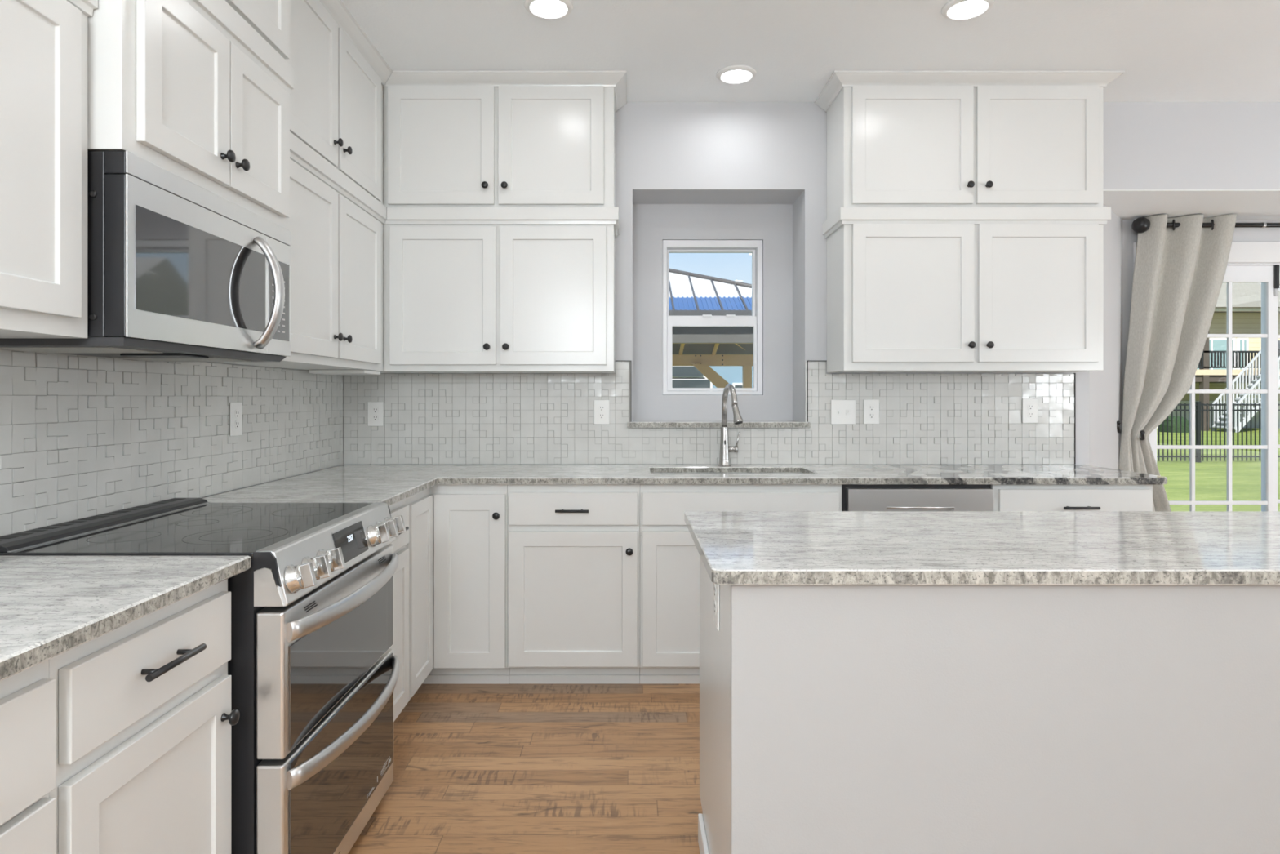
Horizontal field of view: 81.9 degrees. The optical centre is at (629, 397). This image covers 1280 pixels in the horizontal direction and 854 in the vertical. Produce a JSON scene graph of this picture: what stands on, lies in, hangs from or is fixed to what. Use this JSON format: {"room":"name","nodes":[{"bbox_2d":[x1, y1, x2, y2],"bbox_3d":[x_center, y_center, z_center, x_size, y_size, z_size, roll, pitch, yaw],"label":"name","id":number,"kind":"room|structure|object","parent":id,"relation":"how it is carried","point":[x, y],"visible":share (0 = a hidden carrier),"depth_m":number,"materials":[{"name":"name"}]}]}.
{"room":"kitchen","nodes":[
{"label":"kitchen","id":0,"kind":"room"},
{"bbox_2d":[199,361,342,497],"bbox_3d":[-1.516,-0.126,0.080,0.100,2.762,7.560,0,0,0],"label":"wall","id":1,"kind":"structure","parent":0,"point":[202,362],"depth_m":2.92,"materials":[{"name":"grey paint"}]},
{"bbox_2d":[0,0,97,338],"bbox_3d":[-1.298,-0.506,1.246,0.329,0.761,0.652,0,0,0],"label":"upper cabinet","id":2,"kind":"object","parent":1,"relation":"attached to","point":[43,43],"visible":1,"depth_m":1.44,"materials":[{"name":"white paint"}]},
{"bbox_2d":[0,349,343,536],"bbox_3d":[-1.461,0.107,2.128,0.009,0.465,3.256,0,0,0],"label":"tile backsplash","id":3,"kind":"structure","parent":1,"relation":"attached to","point":[82,436],"depth_m":2.21,"materials":[{"name":"grey tile"}]},
{"bbox_2d":[230,402,242,436],"bbox_3d":[-1.451,0.079,2.720,0.007,0.124,0.079,0,0,0],"label":"outlet","id":4,"kind":"object","parent":3,"relation":"attached to","point":[236,408],"visible":1,"depth_m":2.71,"materials":[{"name":"white plastic"}]},
{"bbox_2d":[235,408,239,417],"bbox_3d":[-1.449,0.059,2.720,0.001,0.033,0.029,0,0,0],"label":"receptacle","id":5,"kind":"object","parent":4,"relation":"attached to","point":[237,411],"depth_m":2.72,"materials":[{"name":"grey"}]},
{"bbox_2d":[235,419,239,428],"bbox_3d":[-1.449,0.099,2.720,0.001,0.033,0.029,0,0,0],"label":"receptacle","id":6,"kind":"object","parent":4,"relation":"attached to","point":[237,421],"depth_m":2.72,"materials":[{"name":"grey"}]},
{"bbox_2d":[87,0,293,229],"bbox_3d":[-1.247,-0.787,1.956,0.429,0.512,0.761,0,0,0],"label":"upper cabinet","id":7,"kind":"object","parent":1,"relation":"attached to","point":[190,89],"visible":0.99,"depth_m":1.82,"materials":[{"name":"white paint"}]},
{"bbox_2d":[0,151,290,361],"bbox_3d":[-1.225,-0.317,1.954,0.460,0.423,0.763,0,0,0],"label":"microwave","id":8,"kind":"object","parent":7,"relation":"attached to","point":[178,270],"visible":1,"depth_m":1.75,"materials":[{"name":"silver metal"}]},
{"bbox_2d":[225,0,289,61],"bbox_3d":[-1.244,-1.257,1.956,0.437,0.497,0.761,0,0,0],"label":"upper cabinet","id":9,"kind":"object","parent":1,"relation":"attached to","point":[270,19],"visible":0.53,"depth_m":2.19,"materials":[{"name":"white paint"}]},
{"bbox_2d":[208,131,396,373],"bbox_3d":[-1.282,-0.505,3.046,0.359,0.764,1.414,0,0,0],"label":"upper cabinet","id":10,"kind":"object","parent":1,"relation":"attached to","point":[335,226],"visible":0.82,"depth_m":2.82,"materials":[{"name":"white paint"}]},
{"bbox_2d":[309,369,380,374],"bbox_3d":[-1.288,-0.114,3.342,0.245,0.016,0.205,0,0,0],"label":"light bar","id":11,"kind":"object","parent":10,"relation":"attached to","point":[313,371],"visible":1,"depth_m":3.24,"materials":[{"name":"white plastic"}]},
{"bbox_2d":[287,0,391,204],"bbox_3d":[-1.278,-1.181,3.046,0.367,0.649,1.414,0,0,0],"label":"upper cabinet","id":12,"kind":"object","parent":1,"relation":"attached to","point":[336,98],"visible":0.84,"depth_m":2.86,"materials":[{"name":"white paint"}]},
{"bbox_2d":[348,683,702,853],"bbox_3d":[2.117,1.305,0.400,7.366,0.100,8.200,0,0,0],"label":"floor","id":13,"kind":"structure","parent":0,"point":[479,768],"depth_m":2.49,"materials":[{"name":"brown wood"}]},
{"bbox_2d":[0,659,56,853],"bbox_3d":[-1.131,0.813,0.829,0.646,0.884,0.538,0,0,0],"label":"base cabinet","id":14,"kind":"object","parent":13,"relation":"on","point":[28,697],"visible":0.88,"depth_m":1.04,"materials":[{"name":"white paint"}]},
{"bbox_2d":[0,555,250,680],"bbox_3d":[-1.137,0.355,1.072,0.637,0.030,1.044,0,0,0],"label":"countertop","id":15,"kind":"structure","parent":14,"relation":"on","point":[51,606],"depth_m":1.30,"materials":[{"name":"grey stone"}]},
{"bbox_2d":[48,578,239,853],"bbox_3d":[-1.131,0.813,1.343,0.646,0.884,0.488,0,0,0],"label":"base cabinet","id":16,"kind":"object","parent":13,"relation":"on","point":[144,716],"visible":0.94,"depth_m":1.31,"materials":[{"name":"white paint"}]},
{"bbox_2d":[0,497,405,853],"bbox_3d":[-1.064,0.787,1.976,0.776,0.936,0.759,0,0,0],"label":"range","id":17,"kind":"object","parent":13,"relation":"on","point":[313,670],"visible":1,"depth_m":1.77,"materials":[{"name":"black metal"}]},
{"bbox_2d":[0,502,372,559],"bbox_3d":[-1.125,0.342,1.976,0.620,0.018,0.758,0,0,0],"label":"cooktop","id":18,"kind":"object","parent":17,"relation":"in","point":[155,528],"depth_m":1.84,"materials":[{"name":"black glass"}]},
{"bbox_2d":[388,498,408,721],"bbox_3d":[-1.131,0.813,2.606,0.646,0.884,0.479,0,0,0],"label":"base cabinet","id":19,"kind":"object","parent":13,"relation":"on","point":[400,646],"visible":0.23,"depth_m":2.75,"materials":[{"name":"white paint"}]},
{"bbox_2d":[405,484,510,700],"bbox_3d":[-0.992,0.813,3.297,0.924,0.884,0.902,0,0,0],"label":"base cabinet","id":20,"kind":"object","parent":13,"relation":"on","point":[457,545],"visible":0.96,"depth_m":3.16,"materials":[{"name":"white paint"}]},
{"bbox_2d":[507,484,639,683],"bbox_3d":[-0.243,0.813,3.438,0.572,0.884,0.620,0,0,0],"label":"base cabinet","id":21,"kind":"object","parent":13,"relation":"on","point":[574,549],"visible":0.99,"depth_m":3.17,"materials":[{"name":"white paint"}]},
{"bbox_2d":[640,484,841,683],"bbox_3d":[0.479,0.813,3.440,0.871,0.884,0.615,0,0,0],"label":"base cabinet","id":22,"kind":"object","parent":13,"relation":"on","point":[669,556],"visible":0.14,"depth_m":3.17,"materials":[{"name":"white paint"}]},
{"bbox_2d":[841,484,993,511],"bbox_3d":[1.240,0.814,3.449,0.645,0.882,0.582,0,0,0],"label":"dishwasher","id":23,"kind":"object","parent":13,"relation":"on","point":[855,497],"visible":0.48,"depth_m":3.16,"materials":[{"name":"silver metal"}]},
{"bbox_2d":[697,555,1279,853],"bbox_3d":[1.246,0.813,1.831,2.108,0.884,0.688,0,0,0],"label":"kitchen island","id":24,"kind":"object","parent":13,"relation":"on","point":[834,718],"visible":0.74,"depth_m":1.49,"materials":[{"name":"grey paint"}]},
{"bbox_2d":[713,583,719,631],"bbox_3d":[0.201,0.470,1.720,0.007,0.124,0.079,0,0,0],"label":"outlet","id":25,"kind":"object","parent":24,"relation":"attached to","point":[716,587],"visible":0.83,"depth_m":1.69,"materials":[{"name":"white plastic"}]},
{"bbox_2d":[714,583,715,598],"bbox_3d":[0.199,0.451,1.720,0.001,0.033,0.029,0,0,0],"label":"receptacle","id":26,"kind":"object","parent":25,"relation":"attached to","point":[714,584],"depth_m":1.72,"materials":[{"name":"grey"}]},
{"bbox_2d":[714,600,715,614],"bbox_3d":[0.199,0.489,1.720,0.001,0.033,0.029,0,0,0],"label":"receptacle","id":27,"kind":"object","parent":25,"relation":"attached to","point":[714,600],"depth_m":1.72,"materials":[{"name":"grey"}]},
{"bbox_2d":[684,511,1279,584],"bbox_3d":[1.256,0.355,1.835,2.187,0.030,0.753,0,0,0],"label":"island countertop","id":28,"kind":"structure","parent":24,"relation":"on","point":[733,547],"depth_m":1.71,"materials":[{"name":"stone"}]},
{"bbox_2d":[991,484,1152,511],"bbox_3d":[1.912,0.813,3.438,0.692,0.884,0.620,0,0,0],"label":"base cabinet","id":29,"kind":"object","parent":13,"relation":"on","point":[1006,497],"visible":0.06,"depth_m":3.16,"materials":[{"name":"white paint"}]},
{"bbox_2d":[201,464,1167,506],"bbox_3d":[0.429,0.355,3.054,3.771,0.030,1.392,0,0,0],"label":"countertop","id":30,"kind":"structure","parent":29,"relation":"on","point":[391,484],"depth_m":3.15,"materials":[{"name":"grey stone"}]},
{"bbox_2d":[651,472,803,473],"bbox_3d":[0.471,0.465,3.473,0.762,0.187,0.309,0,0,0],"label":"sink","id":31,"kind":"object","parent":30,"relation":"in","point":[651,473],"visible":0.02,"depth_m":3.63,"materials":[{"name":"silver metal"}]},
{"bbox_2d":[718,383,743,466],"bbox_3d":[0.496,0.136,3.599,0.108,0.408,0.232,0,0,0],"label":"faucet","id":32,"kind":"object","parent":30,"relation":"on","point":[724,455],"visible":1,"depth_m":3.67,"materials":[{"name":"silver metal"}]},
{"bbox_2d":[341,0,1279,102],"bbox_3d":[2.117,-1.557,0.080,7.366,0.100,7.560,0,0,0],"label":"ceiling","id":33,"kind":"structure","parent":0,"point":[669,51],"depth_m":3.10,"materials":[{"name":"white paint"}]},
{"bbox_2d":[524,0,573,19],"bbox_3d":[-0.312,-1.498,2.832,0.188,0.014,0.188,0,0,0],"label":"recessed light","id":34,"kind":"object","parent":33,"relation":"in","point":[544,9],"visible":1,"depth_m":2.84,"materials":[{"name":"white plastic"}]},
{"bbox_2d":[715,65,756,84],"bbox_3d":[0.495,-1.498,3.433,0.188,0.014,0.188,0,0,0],"label":"recessed light","id":35,"kind":"object","parent":33,"relation":"in","point":[733,74],"visible":1,"depth_m":3.42,"materials":[{"name":"white plastic"}]},
{"bbox_2d":[941,0,995,20],"bbox_3d":[1.300,-1.498,2.840,0.188,0.014,0.188,0,0,0],"label":"recessed light","id":36,"kind":"object","parent":33,"relation":"in","point":[959,10],"visible":1,"depth_m":2.85,"materials":[{"name":"white plastic"}]},
{"bbox_2d":[380,102,1279,465],"bbox_3d":[2.117,-0.126,3.902,7.166,2.762,0.285,0,0,0],"label":"wall","id":37,"kind":"structure","parent":0,"point":[666,153],"depth_m":3.76,"materials":[{"name":"grey paint"}]},
{"bbox_2d":[383,207,619,373],"bbox_3d":[-0.604,-0.505,3.580,1.099,0.764,0.354,0,0,0],"label":"upper cabinet","id":38,"kind":"object","parent":37,"relation":"attached to","point":[467,290],"visible":0.98,"depth_m":3.44,"materials":[{"name":"white paint"}]},
{"bbox_2d":[383,70,626,207],"bbox_3d":[-0.585,-1.181,3.576,1.137,0.649,0.362,0,0,0],"label":"upper cabinet","id":39,"kind":"object","parent":37,"relation":"attached to","point":[452,138],"visible":0.98,"depth_m":3.44,"materials":[{"name":"white paint"}]},
{"bbox_2d":[342,360,1075,464],"bbox_3d":[0.401,0.076,3.754,3.728,0.528,0.011,0,0,0],"label":"tile backsplash","id":40,"kind":"structure","parent":37,"relation":"attached to","point":[429,419],"depth_m":3.75,"materials":[{"name":"grey tile"}]},
{"bbox_2d":[368,401,383,426],"bbox_3d":[-1.292,0.083,3.745,0.079,0.124,0.007,0,0,0],"label":"outlet","id":41,"kind":"object","parent":40,"relation":"attached to","point":[375,409],"visible":1,"depth_m":3.74,"materials":[{"name":"white plastic"}]},
{"bbox_2d":[372,406,377,413],"bbox_3d":[-1.292,0.063,3.743,0.029,0.033,0.001,0,0,0],"label":"receptacle","id":42,"kind":"object","parent":41,"relation":"attached to","point":[375,409],"depth_m":3.74,"materials":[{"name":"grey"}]},
{"bbox_2d":[372,414,377,421],"bbox_3d":[-1.292,0.102,3.743,0.029,0.033,0.001,0,0,0],"label":"receptacle","id":43,"kind":"object","parent":41,"relation":"attached to","point":[375,417],"depth_m":3.74,"materials":[{"name":"grey plastic"}]},
{"bbox_2d":[594,400,609,424],"bbox_3d":[-0.143,0.073,3.745,0.079,0.124,0.007,0,0,0],"label":"outlet","id":44,"kind":"object","parent":40,"relation":"attached to","point":[602,407],"visible":1,"depth_m":3.74,"materials":[{"name":"white plastic"}]},
{"bbox_2d":[599,404,604,411],"bbox_3d":[-0.143,0.054,3.743,0.029,0.033,0.001,0,0,0],"label":"receptacle","id":45,"kind":"object","parent":44,"relation":"attached to","point":[602,407],"depth_m":3.74,"materials":[{"name":"grey plastic"}]},
{"bbox_2d":[599,412,604,418],"bbox_3d":[-0.143,0.093,3.743,0.029,0.033,0.001,0,0,0],"label":"receptacle","id":46,"kind":"object","parent":44,"relation":"attached to","point":[602,415],"depth_m":3.74,"materials":[{"name":"grey plastic"}]},
{"bbox_2d":[831,400,855,424],"bbox_3d":[1.083,0.073,3.742,0.124,0.124,0.014,0,0,0],"label":"switch plate","id":47,"kind":"object","parent":40,"relation":"attached to","point":[842,411],"visible":1,"depth_m":3.74,"materials":[{"name":"white plastic"}]},
{"bbox_2d":[863,399,879,423],"bbox_3d":[1.227,0.072,3.745,0.079,0.124,0.007,0,0,0],"label":"outlet","id":48,"kind":"object","parent":40,"relation":"attached to","point":[871,406],"visible":1,"depth_m":3.74,"materials":[{"name":"white plastic"}]},
{"bbox_2d":[868,404,874,411],"bbox_3d":[1.227,0.052,3.743,0.029,0.033,0.001,0,0,0],"label":"receptacle","id":49,"kind":"object","parent":48,"relation":"attached to","point":[871,407],"depth_m":3.74,"materials":[{"name":"grey plastic"}]},
{"bbox_2d":[868,412,874,418],"bbox_3d":[1.227,0.091,3.743,0.029,0.033,0.001,0,0,0],"label":"receptacle","id":50,"kind":"object","parent":48,"relation":"attached to","point":[871,415],"depth_m":3.74,"materials":[{"name":"grey plastic"}]},
{"bbox_2d":[1022,398,1038,422],"bbox_3d":[2.033,0.067,3.745,0.079,0.124,0.007,0,0,0],"label":"outlet","id":51,"kind":"object","parent":40,"relation":"attached to","point":[1029,406],"visible":1,"depth_m":3.74,"materials":[{"name":"white plastic"}]},
{"bbox_2d":[1027,403,1033,409],"bbox_3d":[2.033,0.047,3.743,0.029,0.033,0.001,0,0,0],"label":"receptacle","id":52,"kind":"object","parent":51,"relation":"attached to","point":[1030,406],"depth_m":3.74,"materials":[{"name":"grey plastic"}]},
{"bbox_2d":[1027,411,1033,417],"bbox_3d":[2.033,0.086,3.743,0.029,0.033,0.001,0,0,0],"label":"receptacle","id":53,"kind":"object","parent":51,"relation":"attached to","point":[1030,414],"depth_m":3.74,"materials":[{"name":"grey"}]},
{"bbox_2d":[632,204,792,420],"bbox_3d":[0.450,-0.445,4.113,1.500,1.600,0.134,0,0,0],"label":"wall niche","id":54,"kind":"object","parent":37,"relation":"in","point":[652,224],"visible":0.38,"depth_m":4.05,"materials":[{"name":"grey paint"}]},
{"bbox_2d":[662,240,762,395],"bbox_3d":[0.455,-0.441,4.103,0.551,0.852,0.094,0,0,0],"label":"window","id":55,"kind":"structure","parent":54,"relation":"attached to","point":[753,246],"depth_m":4.07,"materials":[{"name":"white plastic"}]},
{"bbox_2d":[626,420,810,427],"bbox_3d":[0.449,0.139,3.887,0.926,0.030,0.314,0,0,0],"label":"window ledge","id":56,"kind":"object","parent":37,"relation":"attached to","point":[635,424],"visible":0.98,"depth_m":3.73,"materials":[{"name":"grey stone"}]},
{"bbox_2d":[822,207,1111,372],"bbox_3d":[1.610,-0.507,3.580,1.260,0.760,0.354,0,0,0],"label":"upper cabinet","id":57,"kind":"object","parent":37,"relation":"attached to","point":[909,289],"visible":1,"depth_m":3.44,"materials":[{"name":"white paint"}]},
{"bbox_2d":[814,70,1124,218],"bbox_3d":[1.610,-1.181,3.576,1.336,0.649,0.362,0,0,0],"label":"upper cabinet","id":58,"kind":"object","parent":37,"relation":"attached to","point":[895,138],"visible":1,"depth_m":3.44,"materials":[{"name":"white paint"}]},
{"bbox_2d":[1088,204,1122,469],"bbox_3d":[2.574,0.100,4.207,0.273,2.310,0.968,0,0,43],"label":"wall","id":59,"kind":"structure","parent":0,"point":[1105,386],"depth_m":4.14,"materials":[{"name":"white paint"}]},
{"bbox_2d":[1116,421,1145,439],"bbox_3d":[2.912,0.194,4.303,0.139,0.118,0.189,0,0,29],"label":"curtain holdback","id":60,"kind":"object","parent":59,"relation":"attached to","point":[1142,432],"visible":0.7,"depth_m":4.25,"materials":[{"name":"black metal"}]},
{"bbox_2d":[1103,190,1279,219],"bbox_3d":[4.000,-1.057,4.110,3.400,0.004,0.700,0,0,0],"label":"ceiling","id":61,"kind":"structure","parent":0,"point":[1126,204],"depth_m":4.01,"materials":[{"name":"white paint"}]},
{"bbox_2d":[1122,219,1279,411],"bbox_3d":[4.000,0.100,4.450,2.200,2.310,0.140,0,0,0],"label":"wall","id":62,"kind":"structure","parent":0,"point":[1130,236],"depth_m":4.38,"materials":[{"name":"white paint"}]},
{"bbox_2d":[1131,217,1279,233],"bbox_3d":[3.914,-0.996,4.309,1.972,0.104,0.140,0,0,0],"label":"curtain rod","id":63,"kind":"object","parent":62,"relation":"attached to","point":[1141,224],"visible":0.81,"depth_m":4.27,"materials":[{"name":"black metal"}]},
{"bbox_2d":[1119,213,1237,511],"bbox_3d":[3.164,0.149,4.269,0.634,2.398,0.106,0,0,0],"label":"curtain","id":64,"kind":"object","parent":63,"relation":"hanging from","point":[1179,273],"visible":0.61,"depth_m":4.25,"materials":[{"name":"fabric"}]},
{"bbox_2d":[1133,241,1279,272],"bbox_3d":[3.839,0.167,4.367,1.702,2.176,0.023,0,0,0],"label":"trim","id":65,"kind":"structure","parent":62,"relation":"attached to","point":[1240,251],"depth_m":4.36,"materials":[{"name":"white wood"}]},
{"bbox_2d":[1148,262,1279,511],"bbox_3d":[3.837,0.225,4.447,1.563,2.058,0.126,0,0,0],"label":"door","id":66,"kind":"structure","parent":62,"relation":"in","point":[1266,273],"depth_m":4.41,"materials":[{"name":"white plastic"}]},
{"label":"outside","id":67,"kind":"structure","parent":0,"visible":0},
{"bbox_2d":[1156,427,1279,511],"bbox_3d":[15.000,1.505,62.300,150.000,0.200,115.400,0,0,0],"label":"lawn","id":68,"kind":"structure","parent":67,"point":[1211,477],"depth_m":13.29,"materials":[{"name":"green plant"}]},
{"bbox_2d":[668,268,753,387],"bbox_3d":[-0.173,-0.192,9.985,5.495,3.394,4.030,0,0,0],"label":"pavilion","id":69,"kind":"object","parent":68,"relation":"on","point":[690,294],"visible":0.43,"depth_m":8.72,"materials":[{"name":"blue metal"}]},
{"bbox_2d":[672,365,753,387],"bbox_3d":[0.600,-0.820,26.000,10.000,4.450,9.000,0,0,0],"label":"house","id":70,"kind":"structure","parent":68,"relation":"on","point":[683,376],"depth_m":21.92,"materials":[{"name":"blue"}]},
{"bbox_2d":[1157,416,1188,432],"bbox_3d":[22.126,1.077,30.000,0.858,0.656,0.997,0,0,0],"label":"shrub","id":71,"kind":"object","parent":68,"relation":"on","point":[1169,417],"visible":0.57,"depth_m":29.60,"materials":[{"name":"green plant"}]},
{"bbox_2d":[1156,282,1279,427],"bbox_3d":[32.016,-2.957,38.200,19.968,8.724,11.000,0,0,0],"label":"house","id":72,"kind":"structure","parent":68,"relation":"on","point":[1246,296],"depth_m":33.95,"materials":[{"name":"beige"}]},
{"bbox_2d":[1156,401,1279,462],"bbox_3d":[10.294,0.745,16.000,19.999,1.320,0.070,0,0,0],"label":"metal fence","id":73,"kind":"object","parent":68,"relation":"on","point":[1197,404],"visible":0.11,"depth_m":15.99,"materials":[{"name":"black"}]},
{"bbox_2d":[1195,331,1279,432],"bbox_3d":[28.790,-0.968,31.780,10.450,4.946,4.240,0,0,0],"label":"deck","id":74,"kind":"object","parent":68,"relation":"on","point":[1203,375],"visible":0.58,"depth_m":31.00,"materials":[{"name":"beige wood"}]},
{"bbox_2d":[1277,340,1279,369],"bbox_3d":[28.450,-1.833,32.156,1.100,1.298,0.776,0,0,0],"label":"grill","id":75,"kind":"object","parent":74,"relation":"on","point":[1278,341],"visible":0.17,"depth_m":31.83,"materials":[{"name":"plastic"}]},
{"bbox_2d":[1277,340,1279,349],"bbox_3d":[28.450,-2.287,32.156,1.100,0.390,0.776,0,0,0],"label":"hood","id":76,"kind":"object","parent":75,"relation":"attached to","point":[1278,341],"depth_m":31.82,"materials":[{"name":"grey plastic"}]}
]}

